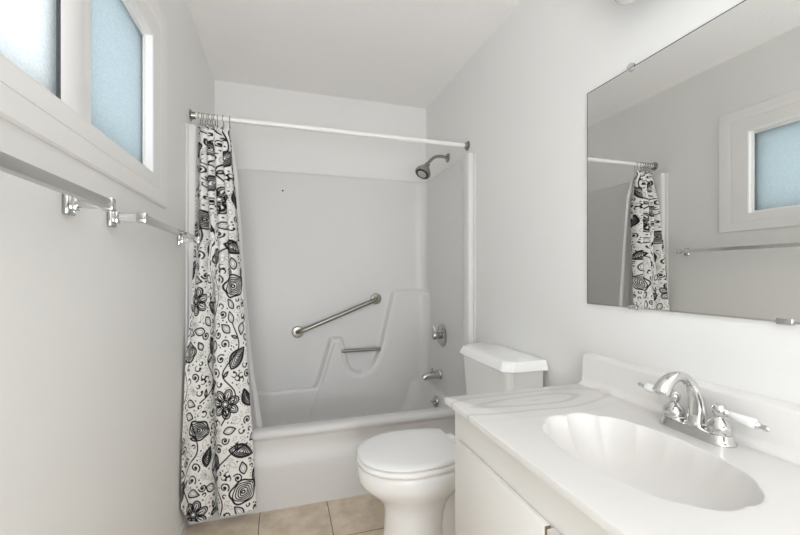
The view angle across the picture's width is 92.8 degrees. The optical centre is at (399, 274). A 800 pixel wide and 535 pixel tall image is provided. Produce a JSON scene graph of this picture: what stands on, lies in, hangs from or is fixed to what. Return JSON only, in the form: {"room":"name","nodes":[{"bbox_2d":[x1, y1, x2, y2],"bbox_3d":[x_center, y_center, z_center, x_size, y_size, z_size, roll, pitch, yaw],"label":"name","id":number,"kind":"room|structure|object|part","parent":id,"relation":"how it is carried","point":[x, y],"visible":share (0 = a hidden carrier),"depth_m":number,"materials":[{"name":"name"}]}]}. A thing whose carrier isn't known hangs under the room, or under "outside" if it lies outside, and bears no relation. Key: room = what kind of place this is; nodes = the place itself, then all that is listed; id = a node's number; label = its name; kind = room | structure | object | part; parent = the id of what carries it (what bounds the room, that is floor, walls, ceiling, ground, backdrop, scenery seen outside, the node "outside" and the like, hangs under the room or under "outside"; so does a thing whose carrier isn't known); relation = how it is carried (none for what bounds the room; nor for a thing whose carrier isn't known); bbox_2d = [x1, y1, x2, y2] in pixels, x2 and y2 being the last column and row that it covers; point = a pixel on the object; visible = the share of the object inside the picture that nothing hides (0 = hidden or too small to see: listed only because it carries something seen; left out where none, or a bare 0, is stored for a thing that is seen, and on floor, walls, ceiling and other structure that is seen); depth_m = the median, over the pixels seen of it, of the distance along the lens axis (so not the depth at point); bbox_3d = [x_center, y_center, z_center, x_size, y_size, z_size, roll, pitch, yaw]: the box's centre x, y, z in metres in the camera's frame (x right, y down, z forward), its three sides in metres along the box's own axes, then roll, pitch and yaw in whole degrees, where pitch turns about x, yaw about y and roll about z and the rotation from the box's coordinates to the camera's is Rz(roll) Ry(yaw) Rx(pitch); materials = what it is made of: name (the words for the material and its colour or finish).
{"room":"bathroom","nodes":[
{"label":"bathroom","id":0,"kind":"room"},
{"bbox_2d":[0,0,214,534],"bbox_3d":[-0.541,-0.053,0.107,0.120,2.440,4.963,0,0,-17],"label":"wall","id":1,"kind":"structure","parent":0,"point":[92,313],"depth_m":0.91,"materials":[{"name":"paint"}]},
{"bbox_2d":[0,151,115,216],"bbox_3d":[-0.556,-0.146,0.503,0.084,0.051,0.643,0,0,-17],"label":"towel bar","id":2,"kind":"object","parent":1,"relation":"attached to","point":[75,197],"visible":1,"depth_m":0.63,"materials":[{"name":"metal"}]},
{"bbox_3d":[-0.640,-0.147,0.797,0.058,0.018,0.015,0,0,-17],"label":"arm","id":3,"kind":"part","parent":2,"relation":"part of","materials":[{"name":"silver metal"}]},
{"bbox_2d":[0,0,166,208],"bbox_3d":[-0.749,-0.600,0.856,0.125,0.705,1.194,0,0,-17],"label":"window","id":4,"kind":"structure","parent":1,"relation":"in","point":[87,79],"depth_m":0.92,"materials":[{"name":"paint"}]},
{"bbox_3d":[-0.643,-0.569,0.616,0.003,0.445,0.322,0,0,-17],"label":"pane","id":5,"kind":"part","parent":4,"relation":"part of","materials":[{"name":"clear glass"}]},
{"bbox_3d":[-0.653,-0.578,0.647,0.013,0.461,0.441,0,0,-17],"label":"sliding sash","id":6,"kind":"part","parent":4,"relation":"part of","materials":[{"name":"white plastic"}]},
{"bbox_3d":[-0.799,-0.578,1.068,0.014,0.461,0.446,0,0,-17],"label":"fixed sash","id":7,"kind":"part","parent":4,"relation":"part of","materials":[{"name":"blue glass"}]},
{"bbox_3d":[-0.806,-0.577,1.094,0.003,0.440,0.372,0,0,-17],"label":"pane","id":8,"kind":"part","parent":4,"relation":"part of","materials":[{"name":"blue glass"}]},
{"bbox_2d":[107,210,199,245],"bbox_3d":[-0.805,-0.146,1.311,0.084,0.051,0.703,0,0,-17],"label":"towel bar","id":9,"kind":"object","parent":1,"relation":"attached to","point":[114,218],"visible":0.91,"depth_m":1.03,"materials":[{"name":"silver metal"}]},
{"bbox_3d":[-0.701,-0.147,0.993,0.058,0.018,0.015,0,0,-17],"label":"arm","id":10,"kind":"part","parent":9,"relation":"part of","materials":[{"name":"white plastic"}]},
{"bbox_2d":[178,516,187,534],"bbox_3d":[-0.381,1.136,-0.192,0.011,0.062,4.057,0,0,-17],"label":"baseboard","id":11,"kind":"structure","parent":1,"relation":"attached to","point":[184,527],"depth_m":1.69,"materials":[{"name":"paint"}]},
{"bbox_2d":[189,109,469,150],"bbox_3d":[-0.304,-0.768,2.057,1.482,0.058,0.058,0,0,-17],"label":"shower curtain rod","id":12,"kind":"object","parent":1,"relation":"attached to","point":[192,115],"visible":1,"depth_m":2.02,"materials":[{"name":"metal"}]},
{"label":"curtain hook","id":13,"kind":"object","parent":12,"relation":"hanging from","visible":0},
{"bbox_2d":[181,125,256,521],"bbox_3d":[-0.832,0.192,1.794,0.298,1.835,0.243,0,0,-17],"label":"shower curtain","id":14,"kind":"object","parent":13,"relation":"hanging from","point":[218,473],"visible":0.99,"depth_m":1.77,"materials":[{"name":"fabric"}]},
{"bbox_2d":[186,493,383,534],"bbox_3d":[0.207,1.217,0.400,1.723,0.100,5.083,0,0,-17],"label":"floor","id":15,"kind":"structure","parent":0,"point":[360,514],"depth_m":1.80,"materials":[{"name":"beige tile"}]},
{"bbox_2d":[185,122,475,524],"bbox_3d":[-0.390,0.234,2.336,1.481,1.867,0.789,0,0,-17],"label":"bathtub","id":16,"kind":"object","parent":15,"relation":"on","point":[316,247],"visible":0.65,"depth_m":2.60,"materials":[{"name":"plastic"}]},
{"bbox_2d":[292,293,380,337],"bbox_3d":[-0.431,0.287,2.667,0.632,0.297,0.058,0,0,-17],"label":"grab bar","id":17,"kind":"object","parent":16,"relation":"attached to","point":[297,331],"visible":1,"depth_m":2.63,"materials":[{"name":"metal"}]},
{"bbox_2d":[252,380,450,430],"bbox_3d":[-0.401,0.946,2.372,1.481,0.333,0.714,0,0,-17],"label":"tub basin","id":18,"kind":"object","parent":16,"relation":"in","point":[301,405],"depth_m":2.60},
{"bbox_2d":[422,368,441,380],"bbox_3d":[0.211,0.675,2.571,0.134,0.081,0.070,0,0,-17],"label":"tub spout","id":19,"kind":"object","parent":16,"relation":"attached to","point":[437,374],"visible":1,"depth_m":2.56,"materials":[{"name":"silver metal"}]},
{"bbox_3d":[0.233,0.837,2.505,0.021,0.074,0.074,0,0,-17],"label":"overflow plate","id":20,"kind":"part","parent":16,"relation":"part of","materials":[{"name":"silver metal"}]},
{"bbox_2d":[432,324,446,346],"bbox_3d":[0.250,0.410,2.552,0.072,0.152,0.152,0,0,-17],"label":"shower valve","id":21,"kind":"object","parent":16,"relation":"attached to","point":[441,334],"visible":1,"depth_m":2.53,"materials":[{"name":"silver metal"}]},
{"bbox_2d":[357,343,547,534],"bbox_3d":[0.186,0.760,1.669,0.754,0.814,0.446,0,0,-17],"label":"toilet","id":22,"kind":"object","parent":15,"relation":"on","point":[411,472],"visible":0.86,"depth_m":1.54,"materials":[{"name":"ceramic"}]},
{"bbox_3d":[0.040,0.768,1.624,0.448,0.024,0.366,0,0,-17],"label":"seat","id":23,"kind":"part","parent":22,"relation":"part of","materials":[{"name":"plastic"}]},
{"bbox_3d":[0.031,0.739,1.621,0.426,0.026,0.364,0,0,-17],"label":"lid","id":24,"kind":"part","parent":22,"relation":"part of","materials":[{"name":"plastic"}]},
{"bbox_3d":[0.064,0.975,1.631,0.496,0.384,0.358,0,0,-17],"label":"bowl","id":25,"kind":"part","parent":22,"relation":"part of","materials":[{"name":"white ceramic"}]},
{"bbox_3d":[0.454,0.584,1.752,0.176,0.383,0.412,0,0,-17],"label":"tank","id":26,"kind":"part","parent":22,"relation":"part of","materials":[{"name":"white ceramic"}]},
{"bbox_3d":[0.449,0.375,1.750,0.203,0.044,0.446,0,0,-17],"label":"tank lid","id":27,"kind":"part","parent":22,"relation":"part of","materials":[{"name":"white ceramic"}]},
{"bbox_2d":[455,412,609,534],"bbox_3d":[0.550,0.786,0.832,0.569,0.762,0.866,0,0,-17],"label":"vanity cabinet","id":28,"kind":"object","parent":15,"relation":"on","point":[496,494],"visible":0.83,"depth_m":0.90,"materials":[{"name":"laminate"}]},
{"bbox_3d":[0.230,0.774,0.936,0.018,0.567,0.399,0,0,-17],"label":"door","id":29,"kind":"part","parent":28,"relation":"part of","materials":[{"name":"laminate"}]},
{"bbox_3d":[0.348,0.774,0.552,0.018,0.567,0.386,0,0,-17],"label":"door","id":30,"kind":"part","parent":28,"relation":"part of","materials":[{"name":"laminate"}]},
{"bbox_2d":[444,353,799,534],"bbox_3d":[0.546,0.398,0.839,0.574,0.235,0.909,0,0,-17],"label":"countertop","id":31,"kind":"structure","parent":28,"relation":"on","point":[600,442],"depth_m":0.85,"materials":[{"name":"stone"}]},
{"bbox_2d":[543,414,763,510],"bbox_3d":[0.508,0.447,0.832,0.293,0.127,0.430,0,0,-17],"label":"basin","id":32,"kind":"object","parent":31,"relation":"in","point":[662,470],"depth_m":0.88,"materials":[{"name":"ceramic"}]},
{"bbox_2d":[637,371,770,447],"bbox_3d":[0.668,0.306,0.905,0.157,0.152,0.296,0,0,-17],"label":"faucet","id":33,"kind":"object","parent":31,"relation":"on","point":[716,430],"visible":1,"depth_m":0.89,"materials":[{"name":"silver metal"}]},
{"bbox_3d":[0.678,0.305,1.011,0.023,0.023,0.055,0,0,-17],"label":"porcelain lever","id":34,"kind":"part","parent":33,"relation":"part of","materials":[{"name":"white ceramic"}]},
{"bbox_3d":[0.698,0.327,0.969,0.050,0.068,0.050,0,0,-17],"label":"handle","id":35,"kind":"part","parent":33,"relation":"part of","materials":[{"name":"silver metal"}]},
{"bbox_3d":[0.666,0.297,0.904,0.149,0.135,0.041,0,0,-17],"label":"spout","id":36,"kind":"part","parent":33,"relation":"part of","materials":[{"name":"silver metal"}]},
{"bbox_3d":[0.713,0.371,0.919,0.062,0.023,0.168,0,0,-17],"label":"plate","id":37,"kind":"part","parent":33,"relation":"part of","materials":[{"name":"silver metal"}]},
{"bbox_3d":[0.729,0.327,0.869,0.050,0.068,0.050,0,0,-17],"label":"handle","id":38,"kind":"part","parent":33,"relation":"part of","materials":[{"name":"silver metal"}]},
{"bbox_3d":[0.742,0.316,0.825,0.022,0.023,0.055,0,0,-17],"label":"porcelain lever","id":39,"kind":"part","parent":33,"relation":"part of","materials":[{"name":"white ceramic"}]},
{"bbox_2d":[215,80,425,181],"bbox_3d":[-0.524,-0.053,2.772,1.723,2.440,0.120,0,0,-17],"label":"wall","id":40,"kind":"structure","parent":0,"point":[256,147],"depth_m":2.69,"materials":[{"name":"paint"}]},
{"bbox_2d":[187,0,520,108],"bbox_3d":[0.207,-1.323,0.400,1.723,0.100,5.083,0,0,-17],"label":"ceiling","id":41,"kind":"structure","parent":0,"point":[395,52],"depth_m":2.09,"materials":[{"name":"paint"}]},
{"bbox_2d":[426,0,799,404],"bbox_3d":[0.990,-0.053,0.579,0.120,2.440,4.963,0,0,-17],"label":"wall","id":42,"kind":"structure","parent":0,"point":[519,102],"depth_m":1.53,"materials":[{"name":"paint"}]},
{"bbox_2d":[415,153,449,178],"bbox_3d":[0.218,-0.712,2.477,0.252,0.191,0.105,0,0,-24],"label":"showerhead","id":43,"kind":"object","parent":42,"relation":"attached to","point":[422,171],"visible":1,"depth_m":2.45,"materials":[{"name":"silver metal"}]},
{"bbox_3d":[0.244,-0.751,2.510,0.171,0.085,0.025,0,0,-28],"label":"shower arm","id":44,"kind":"part","parent":43,"relation":"part of","materials":[{"name":"silver metal"}]},
{"bbox_2d":[615,0,635,4],"bbox_3d":[0.758,-0.872,0.907,0.130,0.152,0.600,0,0,-17],"label":"vanity light","id":45,"kind":"object","parent":42,"relation":"attached to","point":[620,2],"visible":1,"depth_m":1.12,"materials":[{"name":"white glass"}]},
{"bbox_2d":[578,353,799,465],"bbox_3d":[0.788,0.331,0.912,0.069,0.102,0.908,0,0,-17],"label":"backsplash","id":46,"kind":"structure","parent":42,"relation":"attached to","point":[617,378],"depth_m":0.92,"materials":[{"name":"stone"}]},
{"bbox_2d":[587,0,799,325],"bbox_3d":[0.809,-0.278,0.941,0.012,0.776,0.908,0,0,-17],"label":"mirror","id":47,"kind":"object","parent":42,"relation":"attached to","point":[693,149],"visible":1,"depth_m":0.99,"materials":[{"name":"silver mirror"}]},
{"bbox_3d":[-0.898,-0.753,1.874,0.008,0.065,0.036,0,0,-24],"label":"curtain hook","id":48,"kind":"object","parent":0,"visible":0},
{"bbox_2d":[231,139,261,427],"bbox_3d":[-0.841,0.085,1.940,0.285,1.595,0.075,0,0,-17],"label":"curtain liner","id":49,"kind":"object","parent":48,"relation":"hanging from","point":[256,420],"visible":0.07,"depth_m":1.97,"materials":[{"name":"white plastic"}]}
]}

